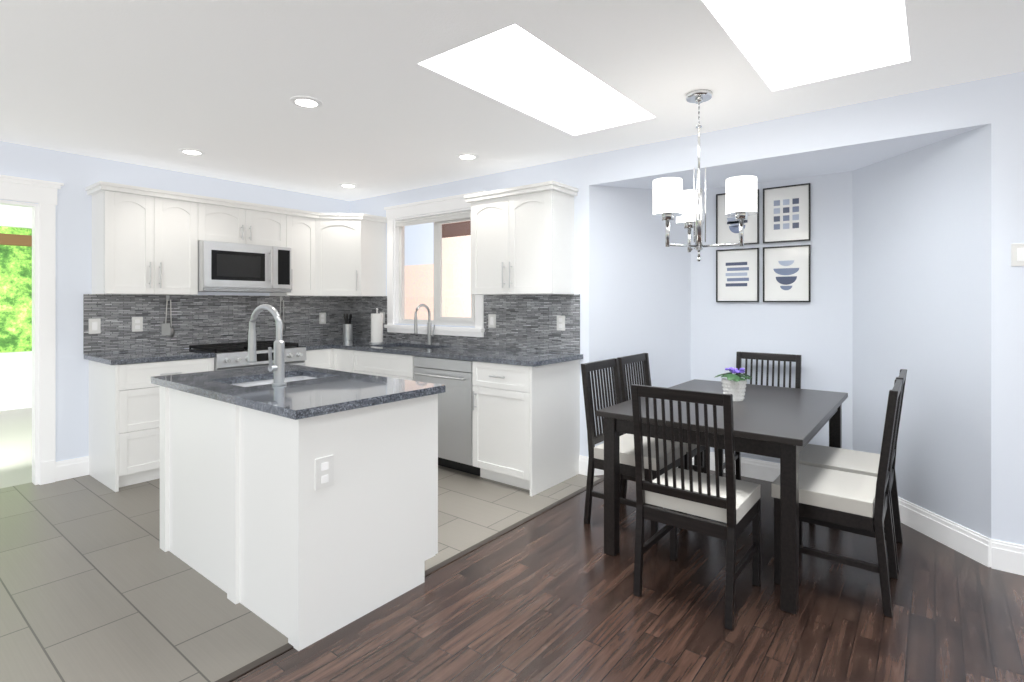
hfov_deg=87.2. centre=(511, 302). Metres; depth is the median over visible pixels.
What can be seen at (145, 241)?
upper cabinet
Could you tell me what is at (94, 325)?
light switch
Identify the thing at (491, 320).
light switch
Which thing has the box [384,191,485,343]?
window
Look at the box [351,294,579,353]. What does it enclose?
backsplash
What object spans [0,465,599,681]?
floor
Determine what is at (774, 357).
chair
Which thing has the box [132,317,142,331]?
electrical outlet
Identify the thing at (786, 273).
picture frame
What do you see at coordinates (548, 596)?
floor
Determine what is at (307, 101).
recessed light
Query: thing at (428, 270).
window panes
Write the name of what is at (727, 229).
picture frame
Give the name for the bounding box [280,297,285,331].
utensil
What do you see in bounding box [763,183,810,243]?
picture frame
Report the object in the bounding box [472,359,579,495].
base cabinet
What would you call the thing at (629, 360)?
chair
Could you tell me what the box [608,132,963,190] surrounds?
ceiling
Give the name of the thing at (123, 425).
base cabinet
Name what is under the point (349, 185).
recessed light
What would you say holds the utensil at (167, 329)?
hanging from the backsplash at (196, 319)
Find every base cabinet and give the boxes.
[88,357,213,491]
[304,348,332,369]
[333,348,413,380]
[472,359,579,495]
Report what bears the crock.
on the countertop at (509, 356)
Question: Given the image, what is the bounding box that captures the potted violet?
[715,367,751,400]
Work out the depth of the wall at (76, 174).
4.07 m
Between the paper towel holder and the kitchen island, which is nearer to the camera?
the kitchen island
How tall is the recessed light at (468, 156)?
0.009 m
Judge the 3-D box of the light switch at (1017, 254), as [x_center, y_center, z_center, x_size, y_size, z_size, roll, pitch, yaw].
[2.470,-0.230,2.606,0.075,0.110,0.009,0,0,38]
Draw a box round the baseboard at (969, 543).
[898,497,983,563]
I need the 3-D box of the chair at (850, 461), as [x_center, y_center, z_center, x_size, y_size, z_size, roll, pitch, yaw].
[1.848,0.845,2.936,0.487,0.950,0.430,0,0,38]
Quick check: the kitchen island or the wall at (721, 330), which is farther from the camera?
the wall at (721, 330)
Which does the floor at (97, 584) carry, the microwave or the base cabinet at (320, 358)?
the base cabinet at (320, 358)
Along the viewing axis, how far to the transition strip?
2.74 m
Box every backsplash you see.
[83,294,350,353]
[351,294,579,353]
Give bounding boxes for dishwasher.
[413,356,479,475]
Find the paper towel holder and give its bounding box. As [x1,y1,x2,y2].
[369,308,384,343]
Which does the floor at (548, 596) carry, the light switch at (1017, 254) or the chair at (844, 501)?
the chair at (844, 501)
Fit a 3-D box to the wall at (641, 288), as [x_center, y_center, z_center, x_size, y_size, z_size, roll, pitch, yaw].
[0.987,0.165,4.237,0.590,2.310,0.720,0,0,38]
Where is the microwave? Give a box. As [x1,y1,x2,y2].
[198,240,290,292]
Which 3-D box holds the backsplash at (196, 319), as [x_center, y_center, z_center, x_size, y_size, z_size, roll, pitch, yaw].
[-2.531,0.169,5.026,0.006,0.460,2.370,0,0,38]
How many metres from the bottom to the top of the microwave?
0.416 m
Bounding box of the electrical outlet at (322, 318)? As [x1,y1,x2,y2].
[319,313,325,323]
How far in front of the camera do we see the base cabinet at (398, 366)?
4.70 m
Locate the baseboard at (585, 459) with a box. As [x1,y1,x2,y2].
[583,456,693,475]
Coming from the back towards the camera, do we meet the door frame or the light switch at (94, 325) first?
the light switch at (94, 325)
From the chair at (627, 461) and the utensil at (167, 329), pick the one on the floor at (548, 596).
the chair at (627, 461)
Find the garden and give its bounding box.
[0,226,31,352]
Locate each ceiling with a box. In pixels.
[0,0,1023,200]
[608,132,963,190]
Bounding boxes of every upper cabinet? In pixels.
[85,181,386,296]
[464,181,578,294]
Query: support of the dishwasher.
on the floor at (97, 584)
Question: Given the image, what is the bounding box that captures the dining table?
[596,379,847,614]
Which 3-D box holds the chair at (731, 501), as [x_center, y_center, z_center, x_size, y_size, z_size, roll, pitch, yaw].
[0.852,0.845,2.465,0.430,0.950,0.487,0,0,38]
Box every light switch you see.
[89,318,100,333]
[488,314,495,327]
[1011,243,1023,265]
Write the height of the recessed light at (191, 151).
0.009 m
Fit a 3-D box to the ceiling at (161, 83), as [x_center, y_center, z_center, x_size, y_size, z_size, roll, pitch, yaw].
[-0.154,-1.495,0.936,9.000,0.750,6.080,0,0,38]
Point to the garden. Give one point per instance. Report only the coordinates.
(15, 289)
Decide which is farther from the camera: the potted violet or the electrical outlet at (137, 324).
the electrical outlet at (137, 324)
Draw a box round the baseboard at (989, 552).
[983,536,1023,575]
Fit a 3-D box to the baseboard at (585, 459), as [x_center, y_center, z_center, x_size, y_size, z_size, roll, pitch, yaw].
[1.001,1.250,4.197,0.543,0.140,0.706,0,0,38]
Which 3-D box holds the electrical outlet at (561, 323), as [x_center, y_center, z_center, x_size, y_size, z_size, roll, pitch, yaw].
[0.385,0.165,4.240,0.075,0.118,0.008,0,0,38]
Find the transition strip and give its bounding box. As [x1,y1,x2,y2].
[215,478,603,681]
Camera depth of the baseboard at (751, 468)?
4.01 m
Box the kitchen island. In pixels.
[155,372,443,650]
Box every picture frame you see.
[716,189,758,244]
[716,248,758,301]
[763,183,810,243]
[763,245,810,301]
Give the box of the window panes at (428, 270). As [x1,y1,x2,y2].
[405,221,470,319]
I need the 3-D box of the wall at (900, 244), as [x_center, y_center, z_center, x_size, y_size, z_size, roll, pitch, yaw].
[1.926,0.100,3.498,8.900,2.440,0.720,0,0,38]
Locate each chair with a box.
[581,358,685,543]
[617,353,709,514]
[631,384,760,630]
[718,351,801,479]
[771,379,902,617]
[799,369,906,570]
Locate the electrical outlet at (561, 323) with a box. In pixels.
[557,315,564,330]
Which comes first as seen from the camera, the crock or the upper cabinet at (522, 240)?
the upper cabinet at (522, 240)
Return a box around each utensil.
[162,296,174,336]
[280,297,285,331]
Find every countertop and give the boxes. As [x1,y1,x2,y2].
[84,349,214,364]
[151,364,445,419]
[290,338,582,366]
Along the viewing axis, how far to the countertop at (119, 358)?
4.03 m
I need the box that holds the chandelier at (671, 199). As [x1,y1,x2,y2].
[652,89,757,261]
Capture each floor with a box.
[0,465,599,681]
[230,470,1023,681]
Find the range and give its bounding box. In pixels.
[189,341,306,370]
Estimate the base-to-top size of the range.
0.948 m
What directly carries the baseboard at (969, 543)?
attached to the wall at (900, 244)
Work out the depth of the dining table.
2.70 m
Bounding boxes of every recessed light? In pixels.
[179,148,204,154]
[290,96,321,107]
[339,183,356,187]
[456,153,477,159]
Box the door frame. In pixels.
[0,175,63,484]
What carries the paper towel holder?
on the countertop at (509, 356)
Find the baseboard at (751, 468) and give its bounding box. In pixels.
[710,452,779,481]
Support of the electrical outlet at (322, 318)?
attached to the backsplash at (196, 319)
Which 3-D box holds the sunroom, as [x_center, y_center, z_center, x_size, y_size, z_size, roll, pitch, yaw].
[-5.208,0.045,4.862,3.800,2.650,6.000,0,0,38]
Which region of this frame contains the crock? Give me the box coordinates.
[343,314,352,340]
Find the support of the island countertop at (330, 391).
on the kitchen island
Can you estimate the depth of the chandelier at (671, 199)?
2.78 m
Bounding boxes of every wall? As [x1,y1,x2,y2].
[0,141,349,461]
[350,71,1023,545]
[589,185,692,446]
[693,173,832,462]
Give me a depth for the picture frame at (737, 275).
4.10 m
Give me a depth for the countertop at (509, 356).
4.35 m
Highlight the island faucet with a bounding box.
[247,304,286,385]
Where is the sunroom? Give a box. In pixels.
[0,205,31,488]
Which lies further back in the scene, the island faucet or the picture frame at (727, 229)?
the picture frame at (727, 229)

